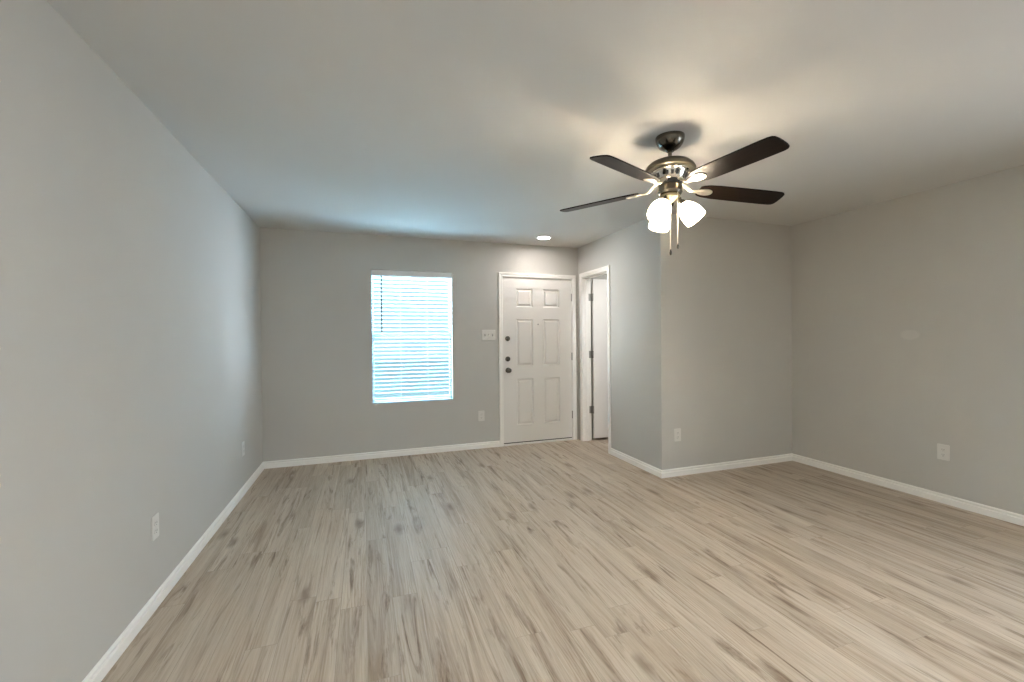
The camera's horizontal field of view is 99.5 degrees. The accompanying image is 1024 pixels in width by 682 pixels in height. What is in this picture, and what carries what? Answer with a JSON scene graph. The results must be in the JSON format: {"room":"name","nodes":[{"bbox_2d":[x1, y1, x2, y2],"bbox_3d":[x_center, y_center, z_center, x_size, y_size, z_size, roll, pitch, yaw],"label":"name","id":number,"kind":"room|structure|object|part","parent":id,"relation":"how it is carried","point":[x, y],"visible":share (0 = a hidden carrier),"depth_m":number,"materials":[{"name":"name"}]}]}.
{"room":"empty living room","nodes":[
{"label":"empty living room","id":0,"kind":"room"},
{"bbox_2d":[0,0,262,681],"bbox_3d":[-1.296,0.094,0.597,0.100,2.440,7.967,-1,0,-19],"label":"wall","id":1,"kind":"structure","parent":0,"point":[131,359],"depth_m":1.70,"materials":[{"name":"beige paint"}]},
{"bbox_2d":[151,512,158,541],"bbox_3d":[-1.752,0.914,2.131,0.008,0.118,0.074,-1,0,-19],"label":"wall outlet","id":2,"kind":"object","parent":1,"relation":"attached to","point":[155,519],"visible":1,"depth_m":2.12,"materials":[{"name":"grey plastic"}]},
{"bbox_2d":[82,462,263,681],"bbox_3d":[-1.231,1.278,0.625,0.014,0.071,7.967,-1,0,-19],"label":"baseboard","id":3,"kind":"structure","parent":1,"relation":"attached to","point":[100,670],"depth_m":2.14,"materials":[{"name":"white paint"}]},
{"bbox_2d":[242,441,244,456],"bbox_3d":[-2.280,0.915,3.677,0.008,0.118,0.074,-1,0,-19],"label":"wall outlet","id":4,"kind":"object","parent":1,"relation":"attached to","point":[243,442],"visible":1,"depth_m":3.67,"materials":[{"name":"grey plastic"}]},
{"bbox_2d":[260,228,606,461],"bbox_3d":[-0.089,0.045,5.270,5.403,2.440,0.100,-1,0,-19],"label":"wall","id":5,"kind":"structure","parent":0,"point":[316,307],"depth_m":4.68,"materials":[{"name":"beige paint"}]},
{"bbox_2d":[264,441,499,468],"bbox_3d":[-1.333,1.245,4.792,2.512,0.071,0.014,-1,0,-19],"label":"baseboard","id":6,"kind":"structure","parent":5,"relation":"attached to","point":[457,447],"depth_m":4.74,"materials":[{"name":"white paint"}]},
{"bbox_2d":[371,271,452,403],"bbox_3d":[-1.124,-0.049,4.917,0.888,1.472,0.099,-1,0,-19],"label":"window","id":7,"kind":"structure","parent":5,"relation":"in","point":[373,343],"depth_m":4.91,"materials":[{"name":"grey plastic"}]},
{"bbox_3d":[-1.140,-0.410,4.951,0.864,0.725,0.014,-1,0,-19],"label":"sash","id":8,"kind":"part","parent":7,"relation":"part of","materials":[{"name":"grey plastic"}]},
{"bbox_2d":[371,270,451,400],"bbox_3d":[-1.116,-0.067,4.891,0.880,1.432,0.082,-1,0,-19],"label":"window blind","id":9,"kind":"object","parent":7,"relation":"attached to","point":[408,275],"visible":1,"depth_m":4.89,"materials":[{"name":"white plastic"}]},
{"bbox_3d":[-1.238,-0.046,4.834,0.002,1.370,0.002,-1,0,-19],"label":"ladder cord","id":10,"kind":"part","parent":9,"relation":"part of","materials":[{"name":"white fabric"}]},
{"bbox_3d":[-1.113,0.641,4.909,0.868,0.016,0.050,-1,0,-19],"label":"rail","id":11,"kind":"part","parent":9,"relation":"part of","materials":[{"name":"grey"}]},
{"bbox_3d":[-0.956,-0.049,4.930,0.002,1.370,0.002,-1,0,-19],"label":"ladder cord","id":12,"kind":"part","parent":9,"relation":"part of","materials":[{"name":"white fabric"}]},
{"bbox_3d":[-1.129,0.300,4.943,0.864,0.750,0.015,-1,0,-19],"label":"sash","id":13,"kind":"part","parent":7,"relation":"part of","materials":[{"name":"grey plastic"}]},
{"bbox_3d":[-1.112,0.681,4.907,0.888,0.012,0.065,-1,0,-19],"label":"sill","id":14,"kind":"part","parent":7,"relation":"part of","materials":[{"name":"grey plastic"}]},
{"bbox_2d":[478,411,484,420],"bbox_3d":[-0.362,0.886,5.125,0.076,0.122,0.008,-1,0,-19],"label":"wall outlet","id":15,"kind":"object","parent":5,"relation":"attached to","point":[481,417],"visible":1,"depth_m":5.12,"materials":[{"name":"grey plastic"}]},
{"bbox_2d":[482,330,494,339],"bbox_3d":[-0.275,-0.070,5.144,0.166,0.122,0.019,-1,0,-19],"label":"light switch","id":16,"kind":"object","parent":5,"relation":"attached to","point":[486,334],"visible":1,"depth_m":5.15,"materials":[{"name":"grey plastic"}]},
{"bbox_2d":[502,277,572,443],"bbox_3d":[0.335,0.234,5.361,0.926,2.013,0.112,-1,0,-19],"label":"door","id":17,"kind":"structure","parent":5,"relation":"in","point":[537,348],"depth_m":5.37,"materials":[{"name":"white paint"}]},
{"bbox_2d":[498,272,576,446],"bbox_3d":[0.316,0.216,5.401,1.026,2.088,0.116,-1,0,-19],"label":"door frame","id":18,"kind":"structure","parent":5,"relation":"attached to","point":[572,278],"depth_m":5.36,"materials":[{"name":"white paint"}]},
{"bbox_2d":[47,0,1023,247],"bbox_3d":[1.202,-1.205,1.443,5.403,0.100,8.167,-1,0,-19],"label":"ceiling","id":19,"kind":"structure","parent":0,"point":[463,120],"depth_m":2.06,"materials":[{"name":"paint"}]},
{"bbox_2d":[536,236,551,239],"bbox_3d":[0.361,-1.172,4.930,0.184,0.007,0.184,-1,0,-19],"label":"recessed light","id":20,"kind":"object","parent":19,"relation":"in","point":[538,237],"visible":1,"depth_m":4.91,"materials":[{"name":"white paint"}]},
{"bbox_2d":[560,131,789,254],"bbox_3d":[0.922,-0.820,2.425,1.275,0.682,1.246,-1,0,-19],"label":"ceiling fan","id":21,"kind":"object","parent":19,"relation":"hanging from","point":[669,173],"visible":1,"depth_m":2.39,"materials":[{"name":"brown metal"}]},
{"bbox_3d":[0.536,-0.849,2.672,0.496,0.007,0.127,-3,9,31],"label":"blade","id":22,"kind":"part","parent":21,"relation":"part of","materials":[{"name":"wood"}]},
{"bbox_3d":[0.583,-0.864,2.183,0.496,0.007,0.127,-1,13,-41],"label":"blade","id":23,"kind":"part","parent":21,"relation":"part of","materials":[{"name":"brown wood"}]},
{"bbox_3d":[0.808,-0.716,2.370,0.135,0.143,0.125,2,-2,-19],"label":"lamp shade","id":24,"kind":"part","parent":21,"relation":"part of","materials":[{"name":"white glass"}]},
{"bbox_3d":[0.881,-0.709,2.572,0.120,0.143,0.137,2,-2,-19],"label":"lamp shade","id":25,"kind":"part","parent":21,"relation":"part of","materials":[{"name":"white glass"}]},
{"bbox_3d":[0.884,-0.672,2.417,0.005,0.325,0.005,-1,0,-19],"label":"pull chain","id":26,"kind":"part","parent":21,"relation":"part of","materials":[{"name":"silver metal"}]},
{"bbox_3d":[0.922,-0.690,2.410,0.005,0.291,0.005,-1,0,-19],"label":"pull chain","id":27,"kind":"part","parent":21,"relation":"part of","materials":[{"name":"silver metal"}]},
{"bbox_3d":[0.956,-0.786,2.435,0.052,0.070,0.050,2,-2,-19],"label":"lamp arm","id":28,"kind":"part","parent":21,"relation":"part of","materials":[{"name":"silver metal"}]},
{"bbox_3d":[1.007,-0.712,2.414,0.133,0.143,0.129,2,-2,-19],"label":"lamp shade","id":29,"kind":"part","parent":21,"relation":"part of","materials":[{"name":"white glass"}]},
{"bbox_3d":[1.062,-0.860,2.076,0.127,0.007,0.496,15,-5,-23],"label":"blade","id":30,"kind":"part","parent":21,"relation":"part of","materials":[{"name":"brown wood"}]},
{"bbox_3d":[1.311,-0.842,2.499,0.496,0.007,0.127,4,-15,-5],"label":"blade","id":31,"kind":"part","parent":21,"relation":"part of","materials":[{"name":"brown wood"}]},
{"bbox_2d":[101,437,1023,681],"bbox_3d":[1.225,1.334,1.464,5.403,0.100,8.167,-1,0,-19],"label":"floor","id":32,"kind":"structure","parent":0,"point":[567,560],"depth_m":2.34,"materials":[{"name":"beige laminate"}]},
{"bbox_2d":[577,218,671,469],"bbox_3d":[1.164,0.038,4.782,0.115,2.440,1.634,-1,0,-19],"label":"wall","id":33,"kind":"structure","parent":0,"point":[638,256],"depth_m":4.31,"materials":[{"name":"beige paint"}]},
{"bbox_2d":[579,265,610,453],"bbox_3d":[1.030,0.206,5.159,0.130,2.100,0.698,-1,0,-19],"label":"door frame","id":34,"kind":"structure","parent":33,"relation":"attached to","point":[584,278],"depth_m":5.43,"materials":[{"name":"white paint"}]},
{"bbox_2d":[589,279,607,437],"bbox_3d":[1.273,0.221,5.532,0.630,2.000,0.047,-1,0,-19],"label":"door","id":35,"kind":"structure","parent":33,"relation":"in","point":[599,353],"depth_m":5.46,"materials":[{"name":"white paint"}]},
{"bbox_2d":[610,448,661,477],"bbox_3d":[1.235,1.225,4.416,0.014,0.071,0.911,-1,0,-19],"label":"baseboard","id":36,"kind":"structure","parent":33,"relation":"attached to","point":[651,469],"depth_m":4.34,"materials":[{"name":"white paint"}]},
{"bbox_2d":[671,214,791,468],"bbox_3d":[2.181,0.032,4.327,1.515,2.440,0.115,-1,0,-19],"label":"wall","id":37,"kind":"structure","parent":0,"point":[731,280],"depth_m":4.25,"materials":[{"name":"beige paint"}]},
{"bbox_2d":[674,428,680,441],"bbox_3d":[1.547,0.878,4.050,0.076,0.120,0.008,-1,0,-19],"label":"wall outlet","id":38,"kind":"object","parent":37,"relation":"attached to","point":[677,432],"visible":1,"depth_m":4.05,"materials":[{"name":"grey plastic"}]},
{"bbox_2d":[662,453,791,477],"bbox_3d":[2.151,1.218,4.255,1.644,0.071,0.014,-1,0,-19],"label":"baseboard","id":39,"kind":"structure","parent":37,"relation":"attached to","point":[682,471],"depth_m":4.22,"materials":[{"name":"white paint"}]},
{"bbox_2d":[791,165,1023,514],"bbox_3d":[3.722,0.035,2.309,0.100,2.440,7.967,-1,0,-19],"label":"wall","id":40,"kind":"structure","parent":0,"point":[908,311],"depth_m":3.47,"materials":[{"name":"paint"}]},
{"bbox_2d":[792,453,1023,525],"bbox_3d":[3.943,1.224,1.528,0.014,0.071,6.333,-1,0,-19],"label":"baseboard","id":41,"kind":"structure","parent":40,"relation":"attached to","point":[1004,515],"depth_m":3.48,"materials":[{"name":"white paint"}]},
{"bbox_2d":[937,444,949,460],"bbox_3d":[3.324,0.857,3.339,0.008,0.120,0.076,-1,0,-19],"label":"wall outlet","id":42,"kind":"object","parent":40,"relation":"attached to","point":[943,451],"visible":1,"depth_m":3.33,"materials":[{"name":"grey plastic"}]},
{"label":"outside","id":43,"kind":"structure","parent":0,"visible":0},
{"bbox_2d":[375,358,448,400],"bbox_3d":[-4.858,1.459,17.387,30.000,0.200,25.900,-1,0,-19],"label":"ground","id":44,"kind":"structure","parent":43,"point":[426,393],"depth_m":15.26,"materials":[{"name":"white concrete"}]}
]}

